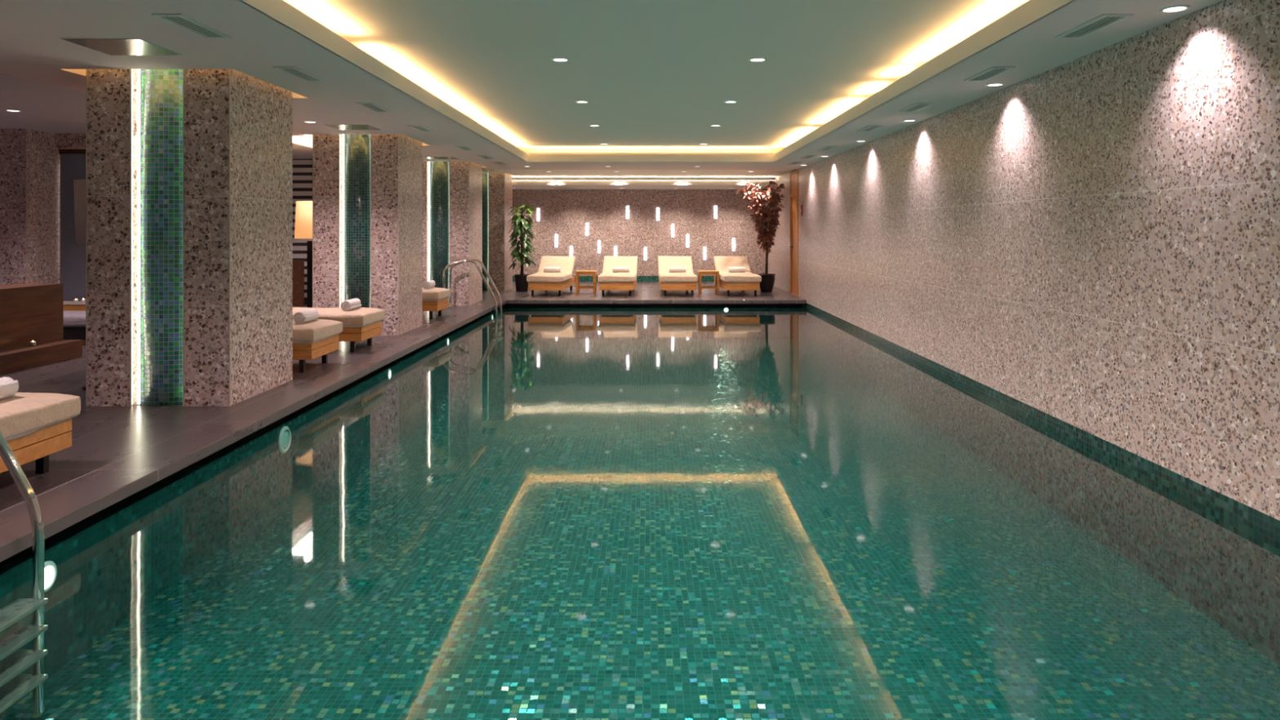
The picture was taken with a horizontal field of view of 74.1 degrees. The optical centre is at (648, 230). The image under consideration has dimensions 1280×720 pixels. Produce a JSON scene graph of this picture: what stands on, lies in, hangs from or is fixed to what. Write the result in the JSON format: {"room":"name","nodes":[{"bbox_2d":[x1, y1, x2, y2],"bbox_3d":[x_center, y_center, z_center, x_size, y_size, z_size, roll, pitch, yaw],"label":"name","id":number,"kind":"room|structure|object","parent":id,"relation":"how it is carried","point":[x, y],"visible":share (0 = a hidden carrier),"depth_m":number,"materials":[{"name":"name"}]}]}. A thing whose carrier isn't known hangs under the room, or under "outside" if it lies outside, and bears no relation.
{"room":"indoor swimming pool","nodes":[
{"label":"indoor swimming pool","id":0,"kind":"room"},
{"bbox_2d":[0,128,59,284],"bbox_3d":[-8.564,0.022,11.278,1.112,2.665,0.704,0,0,0],"label":"wall pier","id":1,"kind":"object","parent":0,"point":[29,159],"visible":0.75,"depth_m":10.99,"materials":[{"name":"stone"}]},
{"bbox_2d":[54,133,85,149],"bbox_3d":[-7.010,-1.205,11.540,2.020,0.210,0.180,0,0,0],"label":"beam","id":2,"kind":"structure","parent":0,"point":[62,140],"depth_m":11.45,"materials":[{"name":"stone"}]},
{"bbox_2d":[58,149,85,301],"bbox_3d":[-7.000,0.128,11.540,2.000,2.455,0.080,0,0,0],"label":"window","id":3,"kind":"structure","parent":2,"relation":"attached to","point":[72,162],"depth_m":11.52,"materials":[{"name":"black glass"}]},
{"bbox_2d":[0,328,502,676],"bbox_3d":[-2.925,1.816,6.775,0.150,0.608,19.950,0,0,0],"label":"wall","id":4,"kind":"structure","parent":0,"point":[112,562],"depth_m":5.34,"materials":[{"name":"tile"}]},
{"bbox_2d":[44,560,57,592],"bbox_3d":[-2.842,1.635,4.000,0.017,0.143,0.143,0,0,0],"label":"lamp","id":5,"kind":"object","parent":4,"relation":"attached to","point":[49,572],"visible":0.59,"depth_m":4.01,"materials":[{"name":"white"}]},
{"bbox_2d":[277,426,291,453],"bbox_3d":[-2.838,1.635,6.620,0.024,0.207,0.207,0,0,0],"label":"lamp","id":6,"kind":"object","parent":4,"relation":"attached to","point":[284,437],"visible":1,"depth_m":6.59,"materials":[{"name":"glass"}]},
{"bbox_2d":[386,368,391,380],"bbox_3d":[-2.843,1.580,9.300,0.015,0.126,0.126,0,0,0],"label":"lamp","id":7,"kind":"object","parent":4,"relation":"attached to","point":[389,372],"visible":1,"depth_m":9.28,"materials":[{"name":"white glass"}]},
{"bbox_2d":[446,337,448,346],"bbox_3d":[-2.843,1.580,12.000,0.015,0.126,0.126,0,0,0],"label":"lamp","id":8,"kind":"object","parent":4,"relation":"attached to","point":[447,339],"visible":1,"depth_m":11.97,"materials":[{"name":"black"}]},
{"bbox_2d":[304,134,312,138],"bbox_3d":[-4.082,-1.417,13.375,1.875,0.106,13.850,0,0,0],"label":"ceiling","id":9,"kind":"structure","parent":0,"point":[305,135],"depth_m":12.48,"materials":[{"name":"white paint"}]},
{"bbox_2d":[0,72,793,178],"bbox_3d":[-3.965,-1.320,9.600,14.070,0.080,25.600,0,0,0],"label":"ceiling","id":10,"kind":"structure","parent":0,"point":[46,108],"depth_m":10.41,"materials":[{"name":"white paint"}]},
{"bbox_2d":[4,109,21,111],"bbox_3d":[-6.940,-1.306,9.260,0.148,0.007,0.148,0,0,0],"label":"recessed light","id":11,"kind":"object","parent":10,"relation":"in","point":[11,110],"visible":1,"depth_m":9.24,"materials":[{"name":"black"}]},
{"bbox_2d":[482,169,497,171],"bbox_3d":[-3.510,-1.277,18.110,0.524,0.006,0.524,0,0,0],"label":"ceiling panel","id":12,"kind":"object","parent":10,"relation":"attached to","point":[482,170],"visible":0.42,"depth_m":18.19,"materials":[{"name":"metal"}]},
{"bbox_2d":[0,281,806,562],"bbox_3d":[-3.965,1.390,9.600,14.070,0.070,25.600,0,0,0],"label":"floor","id":13,"kind":"structure","parent":0,"point":[116,453],"depth_m":6.09,"materials":[{"name":"stone"}]},
{"bbox_2d":[0,429,48,714],"bbox_3d":[-3.078,1.287,3.420,0.995,1.575,0.560,0,0,0],"label":"pool ladder","id":14,"kind":"object","parent":13,"relation":"on","point":[14,686],"visible":1,"depth_m":3.63,"materials":[{"name":"metal"}]},
{"bbox_2d":[0,391,80,474],"bbox_3d":[-4.230,0.966,4.460,1.980,0.778,0.764,0,0,0],"label":"sun lounger","id":15,"kind":"object","parent":13,"relation":"on","point":[36,426],"visible":0.94,"depth_m":4.55,"materials":[{"name":"beige fabric"}]},
{"bbox_2d":[0,377,18,399],"bbox_3d":[-3.476,0.850,4.420,0.124,0.115,0.360,0,0,0],"label":"rolled towel","id":16,"kind":"object","parent":15,"relation":"on","point":[9,387],"visible":1,"depth_m":4.54,"materials":[{"name":"white fabric"}]},
{"bbox_2d":[0,283,82,374],"bbox_3d":[-6.495,0.968,7.935,0.810,0.775,2.670,0,0,0],"label":"bench","id":17,"kind":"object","parent":13,"relation":"on","point":[29,312],"depth_m":8.71,"materials":[{"name":"brown wood"}]},
{"bbox_2d":[30,340,35,346],"bbox_3d":[-6.260,1.148,8.620,0.052,0.054,0.052,0,0,0],"label":"tealight","id":18,"kind":"object","parent":17,"relation":"on","point":[33,343],"visible":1,"depth_m":8.61,"materials":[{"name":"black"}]},
{"bbox_2d":[63,311,85,346],"bbox_3d":[-7.150,1.180,10.300,1.700,0.350,0.700,0,0,0],"label":"daybed","id":19,"kind":"object","parent":13,"relation":"on","point":[74,322],"visible":0.07,"depth_m":9.97,"materials":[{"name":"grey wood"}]},
{"bbox_2d":[63,311,85,326],"bbox_3d":[-7.150,1.070,10.300,1.700,0.130,0.700,0,0,0],"label":"cushion","id":20,"kind":"object","parent":19,"relation":"on","point":[71,318],"depth_m":9.95,"materials":[{"name":"white fabric"}]},
{"bbox_2d":[63,301,85,311],"bbox_3d":[-7.150,1.150,11.175,1.700,0.410,0.350,0,0,0],"label":"sideboard","id":21,"kind":"object","parent":13,"relation":"on","point":[68,305],"visible":0.02,"depth_m":11.01,"materials":[{"name":"brown wood"}]},
{"bbox_2d":[73,178,85,390],"bbox_3d":[-4.670,0.463,7.350,0.524,1.785,0.524,0,0,0],"label":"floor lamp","id":22,"kind":"object","parent":13,"relation":"on","point":[79,184],"visible":0.16,"depth_m":7.12,"materials":[{"name":"black metal"}]},
{"bbox_2d":[85,69,292,406],"bbox_3d":[-3.779,-0.045,7.103,1.109,2.800,1.154,0,0,0],"label":"column","id":23,"kind":"structure","parent":13,"relation":"on","point":[188,172],"depth_m":6.54,"materials":[{"name":"stone"}]},
{"bbox_2d":[292,260,304,306],"bbox_3d":[-7.098,0.945,15.230,1.805,0.820,0.070,0,0,0],"label":"panel","id":24,"kind":"object","parent":13,"relation":"on","point":[298,266],"visible":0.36,"depth_m":15.20,"materials":[{"name":"brown wood"}]},
{"bbox_2d":[292,159,312,304],"bbox_3d":[-7.035,0.025,15.520,1.930,2.660,0.080,0,0,0],"label":"slatted screen","id":25,"kind":"object","parent":13,"relation":"on","point":[302,169],"visible":0.02,"depth_m":15.50,"materials":[{"name":"brown wood"}]},
{"bbox_2d":[294,200,312,307],"bbox_3d":[-5.000,0.463,12.700,0.570,1.785,0.570,0,0,0],"label":"floor lamp","id":26,"kind":"object","parent":13,"relation":"on","point":[304,209],"visible":0.25,"depth_m":12.47,"materials":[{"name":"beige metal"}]},
{"bbox_2d":[292,319,342,372],"bbox_3d":[-4.150,0.966,8.380,1.980,0.778,0.764,0,0,0],"label":"sun lounger","id":27,"kind":"object","parent":13,"relation":"on","point":[312,340],"visible":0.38,"depth_m":8.12,"materials":[{"name":"beige fabric"}]},
{"bbox_2d":[293,308,319,324],"bbox_3d":[-3.396,0.850,8.420,0.126,0.118,0.360,0,0,0],"label":"rolled towel","id":28,"kind":"object","parent":27,"relation":"on","point":[301,317],"visible":1,"depth_m":8.30,"materials":[{"name":"white fabric"}]},
{"bbox_2d":[292,306,384,352],"bbox_3d":[-4.130,0.966,9.710,1.980,0.778,0.764,0,0,0],"label":"sun lounger","id":29,"kind":"object","parent":13,"relation":"on","point":[359,324],"visible":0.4,"depth_m":9.41,"materials":[{"name":"beige fabric"}]},
{"bbox_2d":[340,297,361,311],"bbox_3d":[-3.408,0.850,9.720,0.124,0.120,0.360,0,0,0],"label":"rolled towel","id":30,"kind":"object","parent":29,"relation":"on","point":[353,304],"visible":1,"depth_m":9.58,"materials":[{"name":"white fabric"}]},
{"bbox_2d":[312,134,422,335],"bbox_3d":[-3.779,-0.045,11.503,1.109,2.800,1.154,0,0,0],"label":"column","id":31,"kind":"structure","parent":13,"relation":"on","point":[367,188],"depth_m":10.94,"materials":[{"name":"stone"}]},
{"bbox_2d":[422,287,450,319],"bbox_3d":[-4.160,0.966,13.200,1.980,0.778,0.764,0,0,0],"label":"sun lounger","id":32,"kind":"object","parent":13,"relation":"on","point":[435,299],"visible":0.28,"depth_m":12.85,"materials":[{"name":"beige fabric"}]},
{"bbox_2d":[422,280,435,288],"bbox_3d":[-3.434,0.850,13.260,0.113,0.122,0.360,0,0,0],"label":"rolled towel","id":33,"kind":"object","parent":32,"relation":"on","point":[429,284],"visible":1,"depth_m":13.10,"materials":[{"name":"white fabric"}]},
{"bbox_2d":[422,161,482,306],"bbox_3d":[-3.779,-0.045,15.828,1.109,2.800,1.184,0,0,0],"label":"column","id":34,"kind":"structure","parent":13,"relation":"on","point":[452,191],"depth_m":15.25,"materials":[{"name":"stone"}]},
{"bbox_2d":[442,258,503,351],"bbox_3d":[-3.078,1.287,14.850,0.995,1.575,0.560,0,0,0],"label":"pool ladder","id":35,"kind":"object","parent":13,"relation":"on","point":[500,332],"visible":0.69,"depth_m":14.63,"materials":[{"name":"metal"}]},
{"bbox_2d":[482,173,512,290],"bbox_3d":[-3.779,-0.055,19.518,1.109,2.820,1.124,0,0,0],"label":"column","id":36,"kind":"structure","parent":13,"relation":"on","point":[497,188],"depth_m":18.96,"materials":[{"name":"stone"}]},
{"bbox_2d":[507,204,535,291],"bbox_3d":[-2.816,0.392,18.850,0.598,1.926,0.590,0,0,36],"label":"potted plant","id":37,"kind":"object","parent":13,"relation":"on","point":[521,283],"visible":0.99,"depth_m":18.75,"materials":[{"name":"green plant"}]},
{"bbox_2d":[526,256,575,296],"bbox_3d":[-2.077,0.966,18.319,0.764,0.778,1.980,0,0,3],"label":"sun lounger","id":38,"kind":"object","parent":13,"relation":"on","point":[540,281],"visible":0.97,"depth_m":17.66,"materials":[{"name":"beige fabric"}]},
{"bbox_2d":[543,266,560,272],"bbox_3d":[-2.080,0.844,18.264,0.360,0.125,0.120,0,0,3],"label":"rolled towel","id":39,"kind":"object","parent":38,"relation":"on","point":[546,269],"visible":1,"depth_m":18.22,"materials":[{"name":"white fabric"}]},
{"bbox_2d":[575,270,596,294],"bbox_3d":[-1.340,1.110,18.150,0.420,0.490,0.418,0,0,0],"label":"side table","id":40,"kind":"object","parent":13,"relation":"on","point":[578,273],"visible":1,"depth_m":17.95,"materials":[{"name":"brown wood"}]},
{"bbox_2d":[597,256,637,296],"bbox_3d":[-0.646,0.966,18.320,0.764,0.778,1.980,0,0,1],"label":"sun lounger","id":41,"kind":"object","parent":13,"relation":"on","point":[608,280],"visible":0.98,"depth_m":17.46,"materials":[{"name":"beige fabric"}]},
{"bbox_2d":[612,266,629,272],"bbox_3d":[-0.600,0.844,18.264,0.360,0.125,0.120,0,0,1],"label":"rolled towel","id":42,"kind":"object","parent":41,"relation":"on","point":[615,269],"visible":1,"depth_m":18.22,"materials":[{"name":"white fabric"}]},
{"bbox_2d":[502,303,803,306],"bbox_3d":[-0.025,1.562,16.890,6.190,0.275,0.120,0,0,0],"label":"gutter","id":43,"kind":"object","parent":13,"relation":"attached to","point":[504,304],"depth_m":16.83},
{"bbox_2d":[657,256,697,296],"bbox_3d":[0.601,0.966,18.320,0.764,0.778,1.980,0,0,-1],"label":"sun lounger","id":44,"kind":"object","parent":13,"relation":"on","point":[668,281],"visible":0.93,"depth_m":17.46,"materials":[{"name":"beige fabric"}]},
{"bbox_2d":[669,266,685,272],"bbox_3d":[0.620,0.844,18.264,0.360,0.125,0.120,0,0,-1],"label":"rolled towel","id":45,"kind":"object","parent":44,"relation":"on","point":[672,269],"visible":1,"depth_m":18.22,"materials":[{"name":"white fabric"}]},
{"bbox_2d":[697,270,719,294],"bbox_3d":[1.280,1.110,18.150,0.420,0.490,0.418,0,0,0],"label":"side table","id":46,"kind":"object","parent":13,"relation":"on","point":[700,273],"visible":1,"depth_m":17.95,"materials":[{"name":"brown wood"}]},
{"bbox_2d":[713,256,761,296],"bbox_3d":[1.882,0.966,18.319,0.764,0.778,1.980,0,0,-3],"label":"sun lounger","id":47,"kind":"object","parent":13,"relation":"on","point":[747,281],"visible":0.97,"depth_m":17.47,"materials":[{"name":"beige fabric"}]},
{"bbox_2d":[728,266,746,272],"bbox_3d":[1.900,0.844,18.264,0.360,0.125,0.120,0,0,-3],"label":"rolled towel","id":48,"kind":"object","parent":47,"relation":"on","point":[731,269],"visible":1,"depth_m":18.22,"materials":[{"name":"white fabric"}]},
{"bbox_2d":[736,177,785,292],"bbox_3d":[2.552,0.100,18.604,0.880,2.509,0.966,0,0,42],"label":"potted tree","id":49,"kind":"object","parent":13,"relation":"on","point":[766,218],"visible":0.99,"depth_m":18.49,"materials":[{"name":"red plant"}]},
{"bbox_2d":[0,0,1222,169],"bbox_3d":[-0.990,-1.297,6.980,8.120,0.134,20.360,0,0,0],"label":"ceiling","id":50,"kind":"structure","parent":0,"point":[32,47],"depth_m":6.18,"materials":[{"name":"white paint"}]},
{"bbox_2d":[60,38,185,55],"bbox_3d":[-3.510,-1.227,5.680,0.524,0.006,0.524,0,0,0],"label":"ceiling panel","id":51,"kind":"object","parent":50,"relation":"attached to","point":[112,46],"visible":1,"depth_m":5.66,"materials":[{"name":"metal"}]},
{"bbox_2d":[151,13,231,38],"bbox_3d":[-2.735,-1.225,5.100,0.170,0.010,0.580,0,0,0],"label":"ceiling vent","id":52,"kind":"object","parent":50,"relation":"in","point":[183,21],"visible":1,"depth_m":5.06,"materials":[{"name":"grey metal"}]},
{"bbox_2d":[272,66,324,81],"bbox_3d":[-2.735,-1.225,6.650,0.170,0.010,0.580,0,0,0],"label":"ceiling vent","id":53,"kind":"object","parent":50,"relation":"in","point":[294,71],"visible":1,"depth_m":6.61,"materials":[{"name":"grey metal"}]},
{"bbox_2d":[302,120,316,123],"bbox_3d":[-3.830,-1.226,9.590,0.148,0.007,0.148,0,0,0],"label":"recessed light","id":54,"kind":"object","parent":50,"relation":"in","point":[310,122],"visible":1,"depth_m":9.58,"materials":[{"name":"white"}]},
{"bbox_2d":[323,124,382,129],"bbox_3d":[-3.510,-1.227,10.080,0.524,0.006,0.524,0,0,0],"label":"ceiling panel","id":55,"kind":"object","parent":50,"relation":"attached to","point":[340,126],"visible":1,"depth_m":10.03,"materials":[{"name":"metal"}]},
{"bbox_2d":[355,102,391,111],"bbox_3d":[-2.735,-1.225,8.450,0.170,0.010,0.580,0,0,0],"label":"ceiling vent","id":56,"kind":"object","parent":50,"relation":"in","point":[374,107],"visible":1,"depth_m":8.41,"materials":[{"name":"grey metal"}]},
{"bbox_2d":[407,124,434,131],"bbox_3d":[-2.735,-1.225,10.200,0.170,0.010,0.580,0,0,0],"label":"ceiling vent","id":57,"kind":"object","parent":50,"relation":"in","point":[419,127],"visible":1,"depth_m":10.15,"materials":[{"name":"grey metal"}]},
{"bbox_2d":[423,156,459,159],"bbox_3d":[-3.510,-1.227,14.390,0.524,0.006,0.524,0,0,0],"label":"ceiling panel","id":58,"kind":"object","parent":50,"relation":"attached to","point":[428,157],"visible":1,"depth_m":14.33,"materials":[{"name":"metal"}]},
{"bbox_2d":[455,146,475,150],"bbox_3d":[-2.735,-1.225,12.650,0.170,0.010,0.580,0,0,0],"label":"ceiling vent","id":59,"kind":"object","parent":50,"relation":"in","point":[464,148],"visible":1,"depth_m":12.60,"materials":[{"name":"grey metal"}]},
{"bbox_2d":[475,155,493,158],"bbox_3d":[-2.735,-1.225,14.150,0.170,0.010,0.580,0,0,0],"label":"ceiling vent","id":60,"kind":"object","parent":50,"relation":"in","point":[479,156],"visible":1,"depth_m":14.08,"materials":[{"name":"grey metal"}]},
{"bbox_2d":[491,161,506,164],"bbox_3d":[-2.735,-1.225,15.500,0.170,0.010,0.580,0,0,0],"label":"ceiling vent","id":61,"kind":"object","parent":50,"relation":"in","point":[495,162],"visible":1,"depth_m":15.47,"materials":[{"name":"grey metal"}]},
{"bbox_2d":[528,151,774,154],"bbox_3d":[0.045,-1.389,15.330,4.458,0.050,0.016,0,0,0],"label":"light strip","id":62,"kind":"object","parent":50,"relation":"attached to","point":[529,153],"visible":1,"depth_m":15.32,"materials":[{"name":"plastic"}]},
{"bbox_2d":[239,0,1074,162],"bbox_3d":[0.045,-1.298,7.130,4.470,0.137,16.260,0,0,0],"label":"cove","id":63,"kind":"structure","parent":50,"relation":"attached to","point":[1029,12],"depth_m":7.09,"materials":[{"name":"white paint"}]},
{"bbox_2d":[787,161,802,164],"bbox_3d":[2.665,-1.225,15.500,0.170,0.010,0.580,0,0,0],"label":"ceiling vent","id":64,"kind":"object","parent":50,"relation":"in","point":[792,162],"visible":1,"depth_m":15.43,"materials":[{"name":"grey metal"}]},
{"bbox_2d":[800,155,817,158],"bbox_3d":[2.665,-1.225,14.150,0.170,0.010,0.580,0,0,0],"label":"ceiling vent","id":65,"kind":"object","parent":50,"relation":"in","point":[806,156],"visible":1,"depth_m":14.09,"materials":[{"name":"grey metal"}]},
{"bbox_2d":[817,146,837,150],"bbox_3d":[2.665,-1.225,12.650,0.170,0.010,0.580,0,0,0],"label":"ceiling vent","id":66,"kind":"object","parent":50,"relation":"in","point":[825,148],"visible":1,"depth_m":12.59,"materials":[{"name":"grey metal"}]},
{"bbox_2d":[857,124,884,131],"bbox_3d":[2.665,-1.225,10.200,0.170,0.010,0.580,0,0,0],"label":"ceiling vent","id":67,"kind":"object","parent":50,"relation":"in","point":[871,127],"visible":1,"depth_m":10.16,"materials":[{"name":"grey metal"}]},
{"bbox_2d":[902,119,916,121],"bbox_3d":[2.915,-1.226,9.480,0.148,0.007,0.148,0,0,0],"label":"recessed light","id":68,"kind":"object","parent":50,"relation":"in","point":[908,120],"visible":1,"depth_m":9.44,"materials":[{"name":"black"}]},
{"bbox_2d":[898,102,934,111],"bbox_3d":[2.665,-1.225,8.450,0.170,0.010,0.580,0,0,0],"label":"ceiling vent","id":69,"kind":"object","parent":50,"relation":"in","point":[916,107],"visible":1,"depth_m":8.41,"materials":[{"name":"grey metal"}]},
{"bbox_2d":[912,0,1029,71],"bbox_3d":[2.345,-1.389,3.275,0.024,0.050,8.550,0,0,0],"label":"light strip","id":70,"kind":"object","parent":50,"relation":"attached to","point":[1028,0],"visible":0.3,"depth_m":6.06,"materials":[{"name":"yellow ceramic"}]},
{"bbox_2d":[964,66,1015,81],"bbox_3d":[2.665,-1.225,6.650,0.170,0.010,0.580,0,0,0],"label":"ceiling vent","id":71,"kind":"object","parent":50,"relation":"in","point":[988,73],"visible":1,"depth_m":6.61,"materials":[{"name":"grey metal"}]},
{"bbox_2d":[985,82,1004,86],"bbox_3d":[2.915,-1.226,7.140,0.148,0.007,0.148,0,0,0],"label":"recessed light","id":72,"kind":"object","parent":50,"relation":"in","point":[996,84],"visible":1,"depth_m":7.12,"materials":[{"name":"white"}]},
{"bbox_2d":[1054,13,1133,38],"bbox_3d":[2.665,-1.225,5.100,0.170,0.010,0.580,0,0,0],"label":"ceiling vent","id":73,"kind":"object","parent":50,"relation":"in","point":[1102,21],"visible":1,"depth_m":5.06,"materials":[{"name":"grey metal"}]},
{"bbox_2d":[1159,4,1191,12],"bbox_3d":[2.915,-1.226,4.700,0.148,0.007,0.148,0,0,0],"label":"recessed light","id":74,"kind":"object","parent":50,"relation":"in","point":[1176,8],"visible":1,"depth_m":4.68,"materials":[{"name":"white glass"}]},
{"bbox_2d":[512,189,764,275],"bbox_3d":[-3.965,-0.175,22.475,14.070,2.750,0.150,0,0,0],"label":"wall","id":75,"kind":"structure","parent":0,"point":[565,213],"depth_m":22.40,"materials":[{"name":"stone"}]},
{"bbox_2d":[537,208,539,221],"bbox_3d":[-2.916,-0.416,22.386,0.080,0.340,0.028,0,0,0],"label":"wall light","id":76,"kind":"object","parent":75,"relation":"attached to","point":[538,209],"visible":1,"depth_m":22.37,"materials":[{"name":"white glass"}]},
{"bbox_2d":[555,234,558,247],"bbox_3d":[-2.437,0.275,22.386,0.080,0.340,0.028,0,0,0],"label":"wall light","id":77,"kind":"object","parent":75,"relation":"attached to","point":[556,235],"visible":1,"depth_m":22.37,"materials":[{"name":"white glass"}]},
{"bbox_2d":[569,245,573,256],"bbox_3d":[-2.050,0.581,22.386,0.080,0.340,0.028,0,0,0],"label":"wall light","id":78,"kind":"object","parent":75,"relation":"attached to","point":[571,246],"visible":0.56,"depth_m":22.37,"materials":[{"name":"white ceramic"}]},
{"bbox_2d":[585,222,588,235],"bbox_3d":[-1.627,-0.025,22.386,0.080,0.340,0.028,0,0,0],"label":"wall light","id":79,"kind":"object","parent":75,"relation":"attached to","point":[586,224],"visible":1,"depth_m":22.37,"materials":[{"name":"white glass"}]},
{"bbox_2d":[597,240,600,253],"bbox_3d":[-1.310,0.431,22.386,0.080,0.340,0.028,0,0,0],"label":"wall light","id":80,"kind":"object","parent":75,"relation":"attached to","point":[598,241],"visible":1,"depth_m":22.37,"materials":[{"name":"white glass"}]},
{"bbox_2d":[512,275,715,281],"bbox_3d":[-3.965,1.350,22.472,14.070,0.300,0.156,0,0,0],"label":"baseboard","id":81,"kind":"structure","parent":75,"relation":"attached to","point":[582,278],"depth_m":22.39,"materials":[{"name":"tile"}]},
{"bbox_2d":[613,246,617,256],"bbox_3d":[-0.875,0.588,22.386,0.080,0.340,0.028,0,0,0],"label":"wall light","id":82,"kind":"object","parent":75,"relation":"attached to","point":[615,247],"visible":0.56,"depth_m":22.37,"materials":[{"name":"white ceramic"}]},
{"bbox_2d":[626,205,629,218],"bbox_3d":[-0.556,-0.475,22.386,0.080,0.340,0.028,0,0,0],"label":"wall light","id":83,"kind":"object","parent":75,"relation":"attached to","point":[627,206],"visible":1,"depth_m":22.37,"materials":[{"name":"white glass"}]},
{"bbox_2d":[644,247,647,260],"bbox_3d":[-0.089,0.615,22.386,0.080,0.340,0.028,0,0,0],"label":"wall light","id":84,"kind":"object","parent":75,"relation":"attached to","point":[645,248],"visible":1,"depth_m":22.37,"materials":[{"name":"white glass"}]},
{"bbox_2d":[656,208,659,220],"bbox_3d":[0.239,-0.427,22.386,0.080,0.340,0.028,0,0,0],"label":"wall light","id":85,"kind":"object","parent":75,"relation":"attached to","point":[657,209],"visible":1,"depth_m":22.37,"materials":[{"name":"white glass"}]},
{"bbox_2d":[671,224,674,236],"bbox_3d":[0.634,0.006,22.386,0.080,0.340,0.028,0,0,0],"label":"wall light","id":86,"kind":"object","parent":75,"relation":"attached to","point":[672,225],"visible":1,"depth_m":22.37,"materials":[{"name":"white glass"}]},
{"bbox_2d":[685,234,688,247],"bbox_3d":[1.025,0.277,22.386,0.080,0.340,0.028,0,0,0],"label":"wall light","id":87,"kind":"object","parent":75,"relation":"attached to","point":[686,235],"visible":1,"depth_m":22.37,"materials":[{"name":"white glass"}]},
{"bbox_2d":[703,247,706,259],"bbox_3d":[1.479,0.609,22.386,0.080,0.340,0.028,0,0,0],"label":"wall light","id":88,"kind":"object","parent":75,"relation":"attached to","point":[704,248],"visible":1,"depth_m":22.37,"materials":[{"name":"white glass"}]},
{"bbox_2d":[714,205,716,218],"bbox_3d":[1.764,-0.482,22.386,0.080,0.340,0.028,0,0,0],"label":"wall light","id":89,"kind":"object","parent":75,"relation":"attached to","point":[715,206],"visible":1,"depth_m":22.37,"materials":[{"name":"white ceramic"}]},
{"bbox_2d":[732,238,735,250],"bbox_3d":[2.240,0.374,22.386,0.080,0.340,0.028,0,0,0],"label":"wall light","id":90,"kind":"object","parent":75,"relation":"attached to","point":[733,239],"visible":1,"depth_m":22.37,"materials":[{"name":"white glass"}]},
{"bbox_2d":[0,338,1279,719],"bbox_3d":[0.110,2.170,6.800,6.120,0.100,20.000,0,0,0],"label":"swimming pool","id":91,"kind":"structure","parent":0,"point":[558,529],"depth_m":5.12,"materials":[{"name":"tile"}]},
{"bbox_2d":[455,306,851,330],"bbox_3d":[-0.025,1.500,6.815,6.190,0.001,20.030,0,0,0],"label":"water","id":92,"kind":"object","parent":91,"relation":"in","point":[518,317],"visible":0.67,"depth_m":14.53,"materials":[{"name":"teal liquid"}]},
{"bbox_2d":[512,178,772,180],"bbox_3d":[-0.990,-1.238,21.775,8.120,0.185,1.250,0,0,0],"label":"ceiling","id":93,"kind":"structure","parent":0,"point":[513,179],"depth_m":21.15,"materials":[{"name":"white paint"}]},
{"bbox_2d":[512,182,777,189],"bbox_3d":[-0.990,-1.113,21.250,8.120,0.065,2.300,0,0,0],"label":"ceiling","id":94,"kind":"structure","parent":0,"point":[519,185],"depth_m":20.50,"materials":[{"name":"white paint"}]},
{"bbox_2d":[512,180,776,182],"bbox_3d":[-0.965,-1.170,20.220,8.008,0.050,0.016,0,0,0],"label":"light strip","id":95,"kind":"object","parent":94,"relation":"attached to","point":[513,180],"visible":0.57,"depth_m":20.21,"materials":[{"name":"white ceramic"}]},
{"bbox_2d":[502,326,805,338],"bbox_3d":[0.110,1.816,16.635,5.920,0.608,0.130,0,0,0],"label":"wall","id":96,"kind":"structure","parent":0,"point":[641,332],"depth_m":16.57,"materials":[{"name":"tile"}]},
{"bbox_2d":[283,0,1028,148],"bbox_3d":[0.045,-1.525,7.150,5.150,0.050,16.900,0,0,0],"label":"ceiling","id":97,"kind":"structure","parent":0,"point":[651,73],"depth_m":7.22,"materials":[{"name":"paint"}]},
{"bbox_2d":[551,57,569,62],"bbox_3d":[-0.775,-1.496,7.440,0.162,0.007,0.162,0,0,0],"label":"recessed light","id":98,"kind":"object","parent":97,"relation":"in","point":[559,60],"visible":1,"depth_m":7.44,"materials":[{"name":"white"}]},
{"bbox_2d":[575,100,589,102],"bbox_3d":[-0.775,-1.496,9.880,0.162,0.007,0.162,0,0,0],"label":"recessed light","id":99,"kind":"object","parent":97,"relation":"in","point":[578,101],"visible":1,"depth_m":9.85,"materials":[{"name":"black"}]},
{"bbox_2d":[519,148,783,154],"bbox_3d":[0.045,-1.432,7.125,5.150,0.136,16.950,0,0,0],"label":"trim","id":100,"kind":"structure","parent":97,"relation":"attached to","point":[526,150],"depth_m":15.55,"materials":[{"name":"white paint"}]},
{"bbox_2d":[724,100,737,102],"bbox_3d":[0.955,-1.496,9.880,0.162,0.007,0.162,0,0,0],"label":"recessed light","id":101,"kind":"object","parent":97,"relation":"in","point":[727,101],"visible":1,"depth_m":9.85,"materials":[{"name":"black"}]},
{"bbox_2d":[748,57,766,62],"bbox_3d":[0.955,-1.496,7.440,0.162,0.007,0.162,0,0,0],"label":"recessed light","id":102,"kind":"object","parent":97,"relation":"in","point":[754,60],"visible":1,"depth_m":7.44,"materials":[{"name":"white"}]},
{"bbox_2d":[764,0,1279,666],"bbox_3d":[3.170,0.285,9.700,0.200,3.670,25.800,0,0,0],"label":"wall","id":103,"kind":"structure","parent":0,"point":[1091,242],"depth_m":5.70,"materials":[{"name":"stone"}]},
{"bbox_2d":[789,169,798,296],"bbox_3d":[3.120,0.052,17.900,0.179,2.605,1.000,0,0,0],"label":"door","id":104,"kind":"structure","parent":103,"relation":"in","point":[793,176],"depth_m":18.09,"materials":[{"name":"orange wood"}]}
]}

